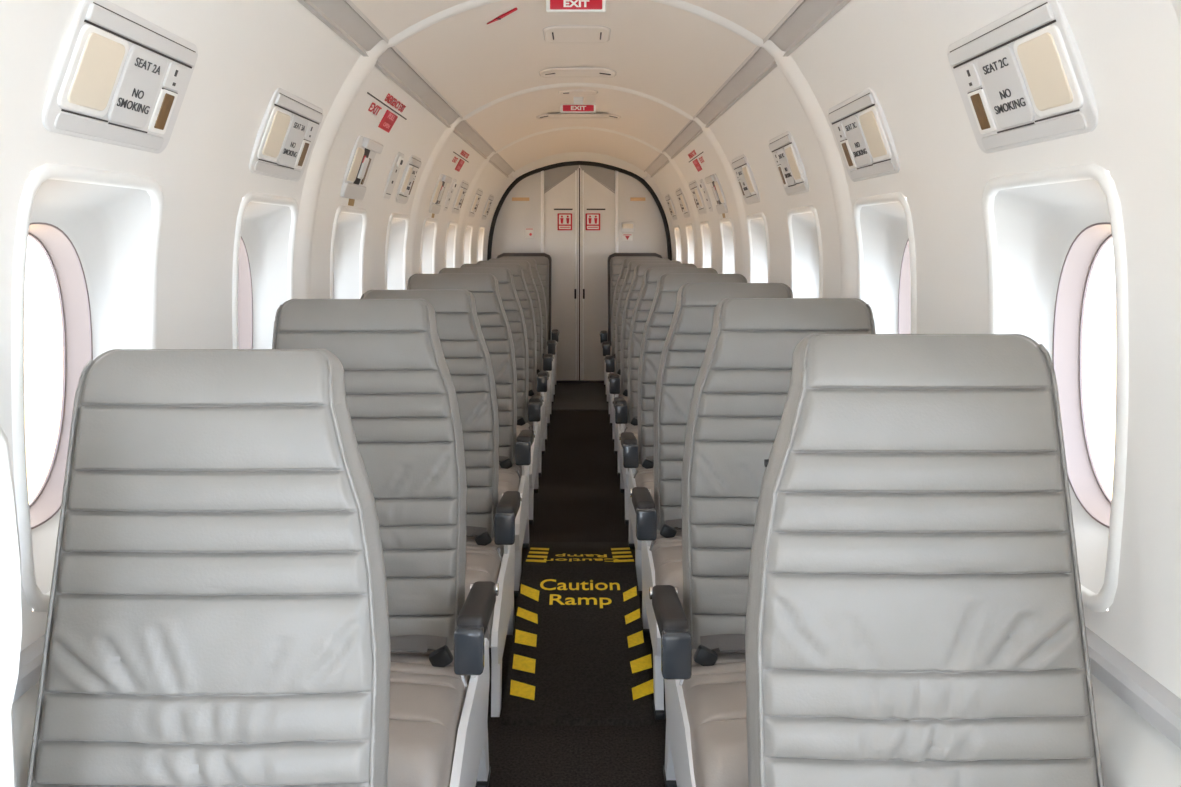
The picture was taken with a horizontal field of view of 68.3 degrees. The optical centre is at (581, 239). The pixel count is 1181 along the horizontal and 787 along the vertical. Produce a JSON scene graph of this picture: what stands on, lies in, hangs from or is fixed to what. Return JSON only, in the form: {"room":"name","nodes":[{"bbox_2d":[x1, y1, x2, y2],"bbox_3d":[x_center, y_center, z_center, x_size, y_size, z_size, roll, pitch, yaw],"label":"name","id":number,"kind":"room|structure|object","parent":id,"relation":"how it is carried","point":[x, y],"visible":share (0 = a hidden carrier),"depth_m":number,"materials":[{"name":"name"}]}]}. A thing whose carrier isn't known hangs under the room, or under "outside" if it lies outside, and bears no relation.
{"room":"aircraft cabin","nodes":[
{"label":"aircraft cabin","id":0,"kind":"room"},
{"bbox_2d":[13,682,38,786],"bbox_3d":[-0.767,0.930,3.250,0.069,0.610,8.500,0,0,0],"label":"wall","id":1,"kind":"structure","parent":0,"point":[24,707],"depth_m":1.19,"materials":[{"name":"white"}]},
{"bbox_2d":[0,0,506,651],"bbox_3d":[-0.721,0.050,3.250,0.195,1.160,8.500,0,0,0],"label":"wall","id":2,"kind":"structure","parent":0,"point":[248,50],"depth_m":1.84,"materials":[{"name":"white"}]},
{"bbox_2d":[0,426,22,786],"bbox_3d":[-0.712,0.460,0.940,0.215,0.660,0.090,0,0,0],"label":"bolster","id":3,"kind":"object","parent":2,"relation":"attached to","point":[11,617],"visible":1,"depth_m":0.93,"materials":[{"name":"white"}]},
{"bbox_2d":[13,634,44,701],"bbox_3d":[-0.789,0.606,3.250,0.054,0.052,8.500,0,0,0],"label":"trim","id":4,"kind":"structure","parent":2,"relation":"attached to","point":[30,661],"depth_m":1.21,"materials":[{"name":"grey"}]},
{"bbox_2d":[11,163,163,611],"bbox_3d":[-0.873,0.220,1.460,0.165,0.674,0.424,0,0,0],"label":"window","id":5,"kind":"structure","parent":2,"relation":"in","point":[98,232],"depth_m":1.58,"materials":[{"name":"white"}]},
{"bbox_2d":[42,0,197,152],"bbox_3d":[-0.757,-0.264,1.452,0.083,0.208,0.380,0,0,0],"label":"panel","id":6,"kind":"object","parent":2,"relation":"attached to","point":[119,78],"visible":1,"depth_m":1.40,"materials":[{"name":"white"}]},
{"bbox_2d":[232,192,297,348],"bbox_3d":[-0.873,0.220,2.250,0.165,0.674,0.424,0,0,0],"label":"window","id":7,"kind":"structure","parent":2,"relation":"in","point":[266,225],"depth_m":2.41,"materials":[{"name":"white"}]},
{"bbox_2d":[249,88,322,181],"bbox_3d":[-0.757,-0.264,2.242,0.083,0.208,0.380,0,0,0],"label":"panel","id":8,"kind":"object","parent":2,"relation":"attached to","point":[290,124],"visible":0.99,"depth_m":2.20,"materials":[{"name":"white"}]},
{"bbox_2d":[330,205,366,298],"bbox_3d":[-0.873,0.220,3.040,0.165,0.674,0.424,0,0,0],"label":"window","id":9,"kind":"structure","parent":2,"relation":"in","point":[350,223],"depth_m":3.21,"materials":[{"name":"white"}]},
{"bbox_2d":[340,135,382,199],"bbox_3d":[-0.752,-0.244,2.980,0.089,0.206,0.270,0,0,0],"label":"handle","id":10,"kind":"object","parent":2,"relation":"attached to","point":[359,165],"visible":1,"depth_m":2.94,"materials":[{"name":"white"}]},
{"bbox_2d":[367,92,406,132],"bbox_3d":[-0.677,-0.442,3.010,0.062,0.101,0.600,0,0,0],"label":"placard","id":11,"kind":"object","parent":2,"relation":"attached to","point":[388,120],"visible":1,"depth_m":3.05,"materials":[{"name":"red"}]},
{"bbox_2d":[383,152,403,199],"bbox_3d":[-0.758,-0.259,3.500,0.076,0.189,0.120,0,0,0],"label":"vent panel","id":12,"kind":"object","parent":2,"relation":"attached to","point":[398,161],"visible":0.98,"depth_m":3.48,"materials":[{"name":"white"}]},
{"bbox_2d":[385,213,408,289],"bbox_3d":[-0.873,0.220,3.830,0.165,0.674,0.424,0,0,0],"label":"window","id":13,"kind":"structure","parent":2,"relation":"in","point":[398,224],"depth_m":4.01,"materials":[{"name":"white"}]},
{"bbox_2d":[297,0,514,177],"bbox_3d":[-0.593,-0.551,3.250,0.072,0.055,8.500,0,0,0],"label":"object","id":14,"kind":"structure","parent":2,"relation":"attached to","point":[343,17],"depth_m":2.78,"materials":[{"name":"plastic"}]},
{"bbox_2d":[396,155,421,203],"bbox_3d":[-0.757,-0.264,3.792,0.083,0.208,0.236,0,0,0],"label":"panel","id":15,"kind":"object","parent":2,"relation":"attached to","point":[414,163],"visible":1,"depth_m":3.75,"materials":[{"name":"white"}]},
{"bbox_2d":[420,218,437,273],"bbox_3d":[-0.873,0.220,4.620,0.165,0.674,0.424,0,0,0],"label":"window","id":16,"kind":"structure","parent":2,"relation":"in","point":[430,225],"depth_m":4.80,"materials":[{"name":"white"}]},
{"bbox_2d":[429,174,451,213],"bbox_3d":[-0.752,-0.244,4.630,0.089,0.206,0.270,0,0,0],"label":"handle","id":17,"kind":"object","parent":2,"relation":"attached to","point":[441,184],"visible":1,"depth_m":4.58,"materials":[{"name":"white"}]},
{"bbox_2d":[443,179,456,211],"bbox_3d":[-0.758,-0.259,5.000,0.076,0.189,0.120,0,0,0],"label":"vent panel","id":18,"kind":"object","parent":2,"relation":"attached to","point":[454,183],"visible":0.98,"depth_m":4.97,"materials":[{"name":"white"}]},
{"bbox_2d":[445,221,457,267],"bbox_3d":[-0.873,0.220,5.410,0.165,0.674,0.424,0,0,0],"label":"window","id":19,"kind":"structure","parent":2,"relation":"in","point":[452,228],"depth_m":5.59,"materials":[{"name":"white"}]},
{"bbox_2d":[451,180,468,214],"bbox_3d":[-0.757,-0.264,5.402,0.083,0.208,0.304,0,0,0],"label":"panel","id":20,"kind":"object","parent":2,"relation":"attached to","point":[464,185],"visible":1,"depth_m":5.34,"materials":[{"name":"white"}]},
{"bbox_2d":[452,150,468,171],"bbox_3d":[-0.677,-0.442,4.830,0.062,0.101,0.600,0,0,0],"label":"placard","id":21,"kind":"object","parent":2,"relation":"attached to","point":[461,162],"visible":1,"depth_m":4.87,"materials":[{"name":"red"}]},
{"bbox_2d":[463,223,472,263],"bbox_3d":[-0.873,0.220,6.200,0.165,0.674,0.424,0,0,0],"label":"window","id":22,"kind":"structure","parent":2,"relation":"in","point":[467,240],"depth_m":6.38,"materials":[{"name":"white"}]},
{"bbox_2d":[468,188,482,217],"bbox_3d":[-0.757,-0.264,6.192,0.083,0.208,0.304,0,0,0],"label":"panel","id":23,"kind":"object","parent":2,"relation":"attached to","point":[479,192],"visible":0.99,"depth_m":6.12,"materials":[{"name":"white"}]},
{"bbox_2d":[476,225,484,262],"bbox_3d":[-0.873,0.220,6.990,0.165,0.674,0.424,0,0,0],"label":"window","id":24,"kind":"structure","parent":2,"relation":"in","point":[481,232],"depth_m":7.17,"materials":[{"name":"white"}]},
{"bbox_2d":[481,194,493,219],"bbox_3d":[-0.757,-0.264,6.982,0.083,0.208,0.304,0,0,0],"label":"panel","id":25,"kind":"object","parent":2,"relation":"attached to","point":[491,197],"visible":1,"depth_m":6.90,"materials":[{"name":"white"}]},
{"bbox_2d":[528,396,537,429],"bbox_3d":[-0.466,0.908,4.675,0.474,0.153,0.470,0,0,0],"label":"armrest","id":26,"kind":"object","parent":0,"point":[531,423],"depth_m":4.44,"materials":[{"name":"leather"}]},
{"bbox_2d":[476,387,665,786],"bbox_3d":[-0.016,1.225,3.250,1.600,0.001,8.500,0,0,0],"label":"floor","id":27,"kind":"structure","parent":0,"point":[579,498],"depth_m":2.26,"materials":[{"name":"carpet"}]},
{"bbox_2d":[26,349,390,786],"bbox_3d":[-0.446,0.702,0.949,0.527,1.087,0.658,0,0,0],"label":"passenger seat","id":28,"kind":"object","parent":27,"relation":"on","point":[218,616],"visible":1,"depth_m":1.15,"materials":[{"name":"leather"}]},
{"bbox_2d":[272,299,498,786],"bbox_3d":[-0.446,0.681,1.729,0.527,1.087,0.658,0,0,0],"label":"passenger seat","id":29,"kind":"object","parent":27,"relation":"on","point":[401,398],"visible":0.51,"depth_m":1.90,"materials":[{"name":"grey"}]},
{"bbox_2d":[387,650,470,786],"bbox_3d":[-0.466,0.908,1.635,0.474,0.153,0.470,0,0,0],"label":"seat cushion","id":30,"kind":"object","parent":29,"relation":"on","point":[430,704],"depth_m":1.56,"materials":[{"name":"leather"}]},
{"bbox_2d":[360,290,521,716],"bbox_3d":[-0.446,0.704,2.489,0.527,1.087,0.658,0,0,0],"label":"passenger seat","id":31,"kind":"object","parent":27,"relation":"on","point":[490,524],"visible":0.36,"depth_m":2.65,"materials":[{"name":"grey"}]},
{"bbox_2d":[465,537,503,639],"bbox_3d":[-0.466,0.930,2.395,0.474,0.153,0.470,0,0,0],"label":"seat cushion","id":32,"kind":"object","parent":31,"relation":"on","point":[484,558],"depth_m":2.36,"materials":[{"name":"leather"}]},
{"bbox_2d":[407,274,534,596],"bbox_3d":[-0.446,0.681,3.249,0.527,1.087,0.658,0,0,0],"label":"passenger seat","id":33,"kind":"object","parent":27,"relation":"on","point":[514,450],"visible":0.32,"depth_m":3.42,"materials":[{"name":"grey"}]},
{"bbox_2d":[498,464,521,502],"bbox_3d":[-0.466,0.908,3.155,0.474,0.153,0.470,0,0,0],"label":"seat cushion","id":34,"kind":"object","parent":33,"relation":"on","point":[510,475],"depth_m":3.15,"materials":[{"name":"leather"}]},
{"bbox_2d":[489,648,491,686],"bbox_3d":[-0.267,1.219,3.900,0.030,0.012,7.000,0,0,0],"label":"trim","id":35,"kind":"structure","parent":27,"relation":"on","point":[490,660],"depth_m":2.50,"materials":[{"name":"grey"}]},
{"bbox_2d":[438,268,543,524],"bbox_3d":[-0.446,0.681,4.009,0.527,1.087,0.658,0,0,0],"label":"passenger seat","id":36,"kind":"object","parent":27,"relation":"on","point":[531,411],"visible":0.2,"depth_m":4.18,"materials":[{"name":"grey"}]},
{"bbox_2d":[517,423,531,471],"bbox_3d":[-0.466,0.908,3.915,0.474,0.153,0.470,0,0,0],"label":"seat cushion","id":37,"kind":"object","parent":36,"relation":"on","point":[520,426],"depth_m":3.97,"materials":[{"name":"leather"}]},
{"bbox_2d":[460,264,548,476],"bbox_3d":[-0.446,0.681,4.769,0.527,1.087,0.658,0,0,0],"label":"passenger seat","id":38,"kind":"object","parent":27,"relation":"on","point":[521,288],"visible":0.23,"depth_m":4.95,"materials":[{"name":"grey"}]},
{"bbox_2d":[476,261,553,442],"bbox_3d":[-0.446,0.681,5.529,0.527,1.087,0.658,0,0,0],"label":"passenger seat","id":39,"kind":"object","parent":27,"relation":"on","point":[547,360],"visible":0.21,"depth_m":5.72,"materials":[{"name":"grey"}]},
{"bbox_2d":[489,258,556,416],"bbox_3d":[-0.446,0.681,6.289,0.527,1.087,0.658,0,0,0],"label":"passenger seat","id":40,"kind":"object","parent":27,"relation":"on","point":[552,344],"visible":0.21,"depth_m":6.48,"materials":[{"name":"grey"}]},
{"bbox_2d":[497,253,559,395],"bbox_3d":[-0.452,0.667,7.072,0.539,1.115,0.704,0,0,0],"label":"passenger seat","id":41,"kind":"object","parent":27,"relation":"on","point":[543,260],"visible":0.21,"depth_m":7.28,"materials":[{"name":"leather"}]},
{"bbox_2d":[501,542,654,725],"bbox_3d":[-0.002,1.170,2.853,0.403,0.110,1.315,0,0,0],"label":"ramp","id":42,"kind":"object","parent":27,"relation":"on","point":[578,657],"visible":1,"depth_m":2.52,"materials":[{"name":"carpet"}]},
{"bbox_2d":[551,383,607,409],"bbox_3d":[-0.017,1.221,6.830,0.420,0.008,1.160,0,0,0],"label":"floor","id":43,"kind":"structure","parent":27,"relation":"on","point":[568,396],"depth_m":6.72,"materials":[{"name":"carpet"}]},
{"bbox_2d":[556,380,603,382],"bbox_3d":[-0.017,1.213,7.430,0.610,0.024,0.030,0,0,0],"label":"trim","id":44,"kind":"structure","parent":27,"relation":"on","point":[557,381],"depth_m":7.42,"materials":[{"name":"grey"}]},
{"bbox_2d":[599,253,661,396],"bbox_3d":[0.419,0.667,7.072,0.539,1.115,0.704,0,0,0],"label":"passenger seat","id":45,"kind":"object","parent":27,"relation":"on","point":[615,260],"visible":0.19,"depth_m":7.28,"materials":[{"name":"leather"}]},
{"bbox_2d":[602,258,669,416],"bbox_3d":[0.413,0.681,6.289,0.527,1.087,0.658,0,0,0],"label":"passenger seat","id":46,"kind":"object","parent":27,"relation":"on","point":[606,346],"visible":0.19,"depth_m":6.49,"materials":[{"name":"grey"}]},
{"bbox_2d":[604,261,681,442],"bbox_3d":[0.413,0.681,5.529,0.527,1.087,0.658,0,0,0],"label":"passenger seat","id":47,"kind":"object","parent":27,"relation":"on","point":[610,362],"visible":0.2,"depth_m":5.71,"materials":[{"name":"grey"}]},
{"bbox_2d":[608,264,696,476],"bbox_3d":[0.413,0.681,4.769,0.527,1.087,0.658,0,0,0],"label":"passenger seat","id":48,"kind":"object","parent":27,"relation":"on","point":[614,379],"visible":0.23,"depth_m":4.96,"materials":[{"name":"grey"}]},
{"bbox_2d":[619,395,627,424],"bbox_3d":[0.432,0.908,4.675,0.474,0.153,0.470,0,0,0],"label":"armrest","id":49,"kind":"object","parent":48,"relation":"on","point":[624,396],"depth_m":4.74,"materials":[{"name":"plastic"}]},
{"bbox_2d":[612,268,717,524],"bbox_3d":[0.413,0.681,4.009,0.527,1.087,0.658,0,0,0],"label":"passenger seat","id":50,"kind":"object","parent":27,"relation":"on","point":[624,413],"visible":0.3,"depth_m":4.19,"materials":[{"name":"grey"}]},
{"bbox_2d":[625,423,637,471],"bbox_3d":[0.432,0.908,3.915,0.474,0.153,0.470,0,0,0],"label":"seat cushion","id":51,"kind":"object","parent":50,"relation":"on","point":[630,427],"depth_m":3.97,"materials":[{"name":"leather"}]},
{"bbox_2d":[619,274,746,596],"bbox_3d":[0.413,0.681,3.249,0.527,1.087,0.658,0,0,0],"label":"passenger seat","id":52,"kind":"object","parent":27,"relation":"on","point":[638,456],"visible":0.27,"depth_m":3.43,"materials":[{"name":"grey"}]},
{"bbox_2d":[635,464,653,499],"bbox_3d":[0.432,0.908,3.155,0.474,0.153,0.470,0,0,0],"label":"seat cushion","id":53,"kind":"object","parent":52,"relation":"on","point":[644,473],"depth_m":3.16,"materials":[{"name":"leather"}]},
{"bbox_2d":[630,283,792,719],"bbox_3d":[0.413,0.681,2.489,0.527,1.087,0.658,0,0,0],"label":"passenger seat","id":54,"kind":"object","parent":27,"relation":"on","point":[658,520],"visible":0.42,"depth_m":2.66,"materials":[{"name":"grey"}]},
{"bbox_2d":[651,529,683,609],"bbox_3d":[0.432,0.908,2.395,0.474,0.153,0.470,0,0,0],"label":"seat cushion","id":55,"kind":"object","parent":54,"relation":"on","point":[666,547],"depth_m":2.35,"materials":[{"name":"leather"}]},
{"bbox_2d":[649,298,874,786],"bbox_3d":[0.413,0.679,1.729,0.527,1.087,0.658,0,0,0],"label":"passenger seat","id":56,"kind":"object","parent":27,"relation":"on","point":[740,391],"visible":0.38,"depth_m":1.89,"materials":[{"name":"grey"}]},
{"bbox_2d":[682,649,748,786],"bbox_3d":[0.432,0.906,1.635,0.474,0.153,0.470,0,0,0],"label":"seat cushion","id":57,"kind":"object","parent":56,"relation":"on","point":[714,703],"depth_m":1.56,"materials":[{"name":"leather"}]},
{"bbox_2d":[745,334,1103,786],"bbox_3d":[0.413,0.681,0.969,0.527,1.087,0.658,0,0,0],"label":"passenger seat","id":58,"kind":"object","parent":27,"relation":"on","point":[915,612],"visible":1,"depth_m":1.16,"materials":[{"name":"leather"}]},
{"bbox_2d":[351,0,798,170],"bbox_3d":[-0.017,-0.657,3.250,1.090,0.165,8.500,0,0,0],"label":"ceiling","id":59,"kind":"structure","parent":0,"point":[680,58],"depth_m":3.29,"materials":[{"name":"white"}]},
{"bbox_2d":[487,7,517,23],"bbox_3d":[-0.247,-0.707,2.750,0.020,0.029,0.143,0,0,-43],"label":"marker","id":60,"kind":"object","parent":59,"relation":"attached to","point":[514,9],"visible":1,"depth_m":2.75,"materials":[{"name":"red"}]},
{"bbox_2d":[546,0,605,11],"bbox_3d":[-0.017,-0.725,2.668,0.185,0.050,0.026,0,0,0],"label":"exit sign","id":61,"kind":"object","parent":59,"relation":"attached to","point":[551,5],"visible":1,"depth_m":2.66,"materials":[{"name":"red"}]},
{"bbox_2d":[543,25,610,42],"bbox_3d":[-0.017,-0.733,3.110,0.239,0.012,0.239,0,0,0],"label":"ceiling access panel","id":62,"kind":"object","parent":59,"relation":"attached to","point":[560,33],"visible":1,"depth_m":3.09,"materials":[{"name":"white"}]},
{"bbox_2d":[539,67,616,76],"bbox_3d":[-0.017,-0.728,3.800,0.339,0.016,0.189,0,0,0],"label":"ceiling access panel","id":63,"kind":"object","parent":59,"relation":"attached to","point":[557,71],"visible":1,"depth_m":3.79,"materials":[{"name":"white"}]},
{"bbox_2d":[560,97,595,112],"bbox_3d":[-0.017,-0.705,4.508,0.185,0.090,0.026,0,0,0],"label":"exit sign","id":64,"kind":"object","parent":59,"relation":"attached to","point":[577,106],"visible":0.94,"depth_m":4.50,"materials":[{"name":"red"}]},
{"bbox_2d":[558,90,597,94],"bbox_3d":[-0.017,-0.734,4.330,0.199,0.012,0.109,0,0,0],"label":"ceiling access panel","id":65,"kind":"object","parent":59,"relation":"attached to","point":[563,92],"visible":1,"depth_m":4.31,"materials":[{"name":"white"}]},
{"bbox_2d":[537,113,620,118],"bbox_3d":[-0.017,-0.719,5.030,0.489,0.030,0.129,0,0,0],"label":"ceiling access panel","id":66,"kind":"object","parent":59,"relation":"attached to","point":[559,115],"visible":0.97,"depth_m":5.06,"materials":[{"name":"white"}]},
{"bbox_2d":[491,165,667,257],"bbox_3d":[-0.016,0.248,7.460,1.604,1.975,0.001,0,0,0],"label":"wall","id":67,"kind":"structure","parent":0,"point":[649,235],"depth_m":7.46,"materials":[{"name":"plastic"}]},
{"bbox_2d":[512,197,528,200],"bbox_3d":[-0.521,-0.350,7.459,0.150,0.030,0.005,0,0,0],"label":"label strip","id":68,"kind":"object","parent":67,"relation":"attached to","point":[513,198],"visible":1,"depth_m":7.46,"materials":[{"name":"brown"}]},
{"bbox_2d":[525,228,533,237],"bbox_3d":[-0.447,-0.060,7.458,0.075,0.085,0.005,0,0,0],"label":"placard","id":69,"kind":"object","parent":67,"relation":"attached to","point":[529,232],"visible":1,"depth_m":7.46,"materials":[{"name":"white"}]},
{"bbox_2d":[541,171,543,252],"bbox_3d":[-0.335,0.312,7.440,0.026,1.825,0.035,0,0,0],"label":"trim","id":70,"kind":"structure","parent":67,"relation":"attached to","point":[542,172],"depth_m":7.42,"materials":[{"name":"white"}]},
{"bbox_2d":[544,169,578,379],"bbox_3d":[-0.171,0.299,7.439,0.297,1.812,0.033,0,0,0],"label":"door","id":71,"kind":"structure","parent":67,"relation":"in","point":[562,246],"depth_m":7.44,"materials":[{"name":"white"}]},
{"bbox_2d":[558,213,571,229],"bbox_3d":[-0.142,-0.155,7.436,0.125,0.145,0.007,0,0,0],"label":"warning sign","id":72,"kind":"object","parent":71,"relation":"attached to","point":[564,219],"visible":1,"depth_m":7.43,"materials":[{"name":"red"}]},
{"bbox_2d":[544,165,578,191],"bbox_3d":[-0.168,-0.530,7.455,0.303,0.240,0.006,0,0,0],"label":"trim","id":73,"kind":"structure","parent":67,"relation":"attached to","point":[553,176],"depth_m":7.45,"materials":[{"name":"grey"}]},
{"bbox_2d":[487,161,671,260],"bbox_3d":[-0.017,0.274,7.430,1.599,1.913,0.042,0,0,0],"label":"trim","id":74,"kind":"structure","parent":67,"relation":"attached to","point":[570,163],"depth_m":7.41,"materials":[{"name":"black"}]},
{"bbox_2d":[579,168,579,379],"bbox_3d":[-0.017,0.302,7.445,0.008,1.835,0.012,0,0,0],"label":"door frame","id":75,"kind":"structure","parent":67,"relation":"attached to","point":[579,168],"depth_m":7.44,"materials":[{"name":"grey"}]},
{"bbox_2d":[580,169,614,379],"bbox_3d":[0.138,0.299,7.439,0.297,1.812,0.033,0,0,0],"label":"door","id":76,"kind":"structure","parent":67,"relation":"in","point":[596,246],"depth_m":7.44,"materials":[{"name":"white"}]},
{"bbox_2d":[586,213,599,229],"bbox_3d":[0.098,-0.155,7.436,0.125,0.145,0.007,0,0,0],"label":"warning sign","id":77,"kind":"object","parent":76,"relation":"attached to","point":[592,219],"visible":1,"depth_m":7.43,"materials":[{"name":"red"}]},
{"bbox_2d":[580,165,614,191],"bbox_3d":[0.135,-0.530,7.455,0.303,0.240,0.006,0,0,0],"label":"trim","id":78,"kind":"structure","parent":67,"relation":"attached to","point":[605,176],"depth_m":7.45,"materials":[{"name":"grey"}]},
{"bbox_2d":[615,171,617,252],"bbox_3d":[0.301,0.312,7.440,0.026,1.825,0.035,0,0,0],"label":"trim","id":79,"kind":"structure","parent":67,"relation":"attached to","point":[616,172],"depth_m":7.42,"materials":[{"name":"white"}]},
{"bbox_2d":[620,222,634,240],"bbox_3d":[0.394,-0.074,7.428,0.120,0.158,0.061,0,0,0],"label":"placard","id":80,"kind":"object","parent":67,"relation":"attached to","point":[624,226],"visible":1,"depth_m":7.42,"materials":[{"name":"white"}]},
{"bbox_2d":[652,0,1180,698],"bbox_3d":[0.688,0.050,3.250,0.195,1.160,8.500,0,0,0],"label":"wall","id":81,"kind":"structure","parent":0,"point":[1130,50],"depth_m":1.50,"materials":[{"name":"white"}]},
{"bbox_2d":[294,0,857,298],"bbox_3d":[-0.017,-0.071,2.550,1.608,1.342,0.170,0,0,0],"label":"trim","id":82,"kind":"structure","parent":81,"relation":"attached to","point":[335,117],"depth_m":2.52,"materials":[{"name":"white"}]},
{"bbox_2d":[406,83,748,284],"bbox_3d":[-0.017,-0.071,4.130,1.608,1.342,0.170,0,0,0],"label":"trim","id":83,"kind":"structure","parent":81,"relation":"attached to","point":[447,133],"depth_m":4.10,"materials":[{"name":"white"}]},
{"bbox_2d":[456,126,701,267],"bbox_3d":[-0.017,-0.071,5.710,1.608,1.342,0.170,0,0,0],"label":"trim","id":84,"kind":"structure","parent":81,"relation":"attached to","point":[484,163],"depth_m":5.68,"materials":[{"name":"white"}]},
{"bbox_2d":[484,152,674,260],"bbox_3d":[-0.017,0.243,7.367,1.616,1.974,0.135,0,0,0],"label":"trim","id":85,"kind":"structure","parent":81,"relation":"attached to","point":[570,156],"depth_m":7.36,"materials":[{"name":"white"}]},
{"bbox_2d":[665,194,676,219],"bbox_3d":[0.724,-0.264,6.982,0.083,0.208,0.323,0,0,0],"label":"panel","id":86,"kind":"object","parent":81,"relation":"attached to","point":[668,199],"visible":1,"depth_m":6.91,"materials":[{"name":"white"}]},
{"bbox_2d":[674,225,681,262],"bbox_3d":[0.840,0.220,6.990,0.165,0.674,0.424,0,0,0],"label":"window","id":87,"kind":"structure","parent":81,"relation":"in","point":[677,233],"depth_m":7.17,"materials":[{"name":"white"}]},
{"bbox_2d":[675,188,689,217],"bbox_3d":[0.724,-0.264,6.192,0.083,0.208,0.323,0,0,0],"label":"panel","id":88,"kind":"object","parent":81,"relation":"attached to","point":[679,193],"visible":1,"depth_m":6.12,"materials":[{"name":"white"}]},
{"bbox_2d":[685,223,695,264],"bbox_3d":[0.840,0.220,6.200,0.165,0.674,0.424,0,0,0],"label":"window","id":89,"kind":"structure","parent":81,"relation":"in","point":[691,254],"depth_m":6.38,"materials":[{"name":"white"}]},
{"bbox_2d":[689,150,704,171],"bbox_3d":[0.644,-0.442,4.830,0.062,0.101,0.600,0,0,0],"label":"placard","id":90,"kind":"object","parent":81,"relation":"attached to","point":[695,162],"visible":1,"depth_m":4.88,"materials":[{"name":"red"}]},
{"bbox_2d":[689,180,705,214],"bbox_3d":[0.724,-0.264,5.402,0.083,0.208,0.323,0,0,0],"label":"panel","id":91,"kind":"object","parent":81,"relation":"attached to","point":[698,199],"visible":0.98,"depth_m":5.33,"materials":[{"name":"white"}]},
{"bbox_2d":[699,179,712,211],"bbox_3d":[0.725,-0.259,5.040,0.076,0.189,0.120,0,0,0],"label":"vent panel","id":92,"kind":"object","parent":81,"relation":"attached to","point":[702,185],"visible":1,"depth_m":5.01,"materials":[{"name":"white"}]},
{"bbox_2d":[700,221,712,267],"bbox_3d":[0.840,0.220,5.410,0.165,0.674,0.424,0,0,0],"label":"window","id":93,"kind":"structure","parent":81,"relation":"in","point":[705,230],"depth_m":5.59,"materials":[{"name":"white"}]},
{"bbox_2d":[705,174,727,213],"bbox_3d":[0.719,-0.244,4.630,0.089,0.206,0.270,0,0,0],"label":"handle","id":94,"kind":"object","parent":81,"relation":"attached to","point":[721,206],"visible":0.99,"depth_m":4.57,"materials":[{"name":"white"}]},
{"bbox_2d":[719,218,736,273],"bbox_3d":[0.840,0.220,4.620,0.165,0.674,0.424,0,0,0],"label":"window","id":95,"kind":"structure","parent":81,"relation":"in","point":[727,233],"depth_m":4.80,"materials":[{"name":"white"}]},
{"bbox_2d":[731,154,759,204],"bbox_3d":[0.724,-0.264,3.822,0.083,0.208,0.323,0,0,0],"label":"panel","id":96,"kind":"object","parent":81,"relation":"attached to","point":[745,177],"visible":0.99,"depth_m":3.77,"materials":[{"name":"white"}]},
{"bbox_2d":[644,0,850,177],"bbox_3d":[0.559,-0.551,3.250,0.072,0.055,8.500,0,0,0],"label":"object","id":97,"kind":"structure","parent":81,"relation":"attached to","point":[805,17],"depth_m":2.78,"materials":[{"name":"plastic"}]},
{"bbox_2d":[746,213,769,282],"bbox_3d":[0.840,0.220,3.830,0.165,0.674,0.424,0,0,0],"label":"window","id":98,"kind":"structure","parent":81,"relation":"in","point":[757,229],"depth_m":4.01,"materials":[{"name":"white"}]},
{"bbox_2d":[769,131,808,195],"bbox_3d":[0.724,-0.264,3.032,0.083,0.208,0.323,0,0,0],"label":"panel","id":99,"kind":"object","parent":81,"relation":"attached to","point":[784,150],"visible":1,"depth_m":2.99,"materials":[{"name":"white"}]},
{"bbox_2d":[787,205,822,297],"bbox_3d":[0.840,0.220,3.040,0.165,0.674,0.424,0,0,0],"label":"window","id":100,"kind":"structure","parent":81,"relation":"in","point":[805,242],"depth_m":3.21,"materials":[{"name":"white"}]},
{"bbox_2d":[828,88,899,181],"bbox_3d":[0.724,-0.264,2.242,0.083,0.208,0.380,0,0,0],"label":"panel","id":101,"kind":"object","parent":81,"relation":"attached to","point":[861,129],"visible":1,"depth_m":2.20,"materials":[{"name":"white"}]},
{"bbox_2d":[853,192,916,333],"bbox_3d":[0.840,0.220,2.250,0.165,0.674,0.424,0,0,0],"label":"window","id":102,"kind":"structure","parent":81,"relation":"in","point":[883,224],"depth_m":2.41,"materials":[{"name":"white"}]},
{"bbox_2d":[947,0,1097,152],"bbox_3d":[0.724,-0.264,1.452,0.083,0.208,0.380,0,0,0],"label":"panel","id":103,"kind":"object","parent":81,"relation":"attached to","point":[1022,79],"visible":1,"depth_m":1.40,"materials":[{"name":"white"}]},
{"bbox_2d":[982,163,1128,611],"bbox_3d":[0.840,0.220,1.460,0.165,0.674,0.424,0,0,0],"label":"window","id":104,"kind":"structure","parent":81,"relation":"in","point":[1046,231],"depth_m":1.57,"materials":[{"name":"white"}]},
{"bbox_2d":[1085,626,1180,748],"bbox_3d":[0.756,0.606,3.250,0.054,0.052,8.500,0,0,0],"label":"trim","id":105,"kind":"structure","parent":81,"relation":"attached to","point":[1149,698],"depth_m":1.16,"materials":[{"name":"grey"}]},
{"bbox_2d":[1170,0,1180,27],"bbox_3d":[-0.017,-0.071,0.980,1.608,1.342,0.170,0,0,0],"label":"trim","id":106,"kind":"structure","parent":81,"relation":"attached to","point":[1176,4],"depth_m":1.05,"materials":[{"name":"white"}]},
{"bbox_2d":[1091,674,1180,786],"bbox_3d":[0.734,0.930,3.250,0.069,0.610,8.500,0,0,0],"label":"wall","id":107,"kind":"structure","parent":0,"point":[1133,753],"depth_m":1.15,"materials":[{"name":"white"}]},
{"label":"outside","id":108,"kind":"structure","parent":0,"visible":0},
{"bbox_2d":[24,299,1115,503],"bbox_3d":[-0.017,2.725,0.000,80.000,0.001,80.000,0,0,0],"label":"ground","id":109,"kind":"structure","parent":108,"point":[43,344],"depth_m":16.52,"materials":[{"name":"white"}]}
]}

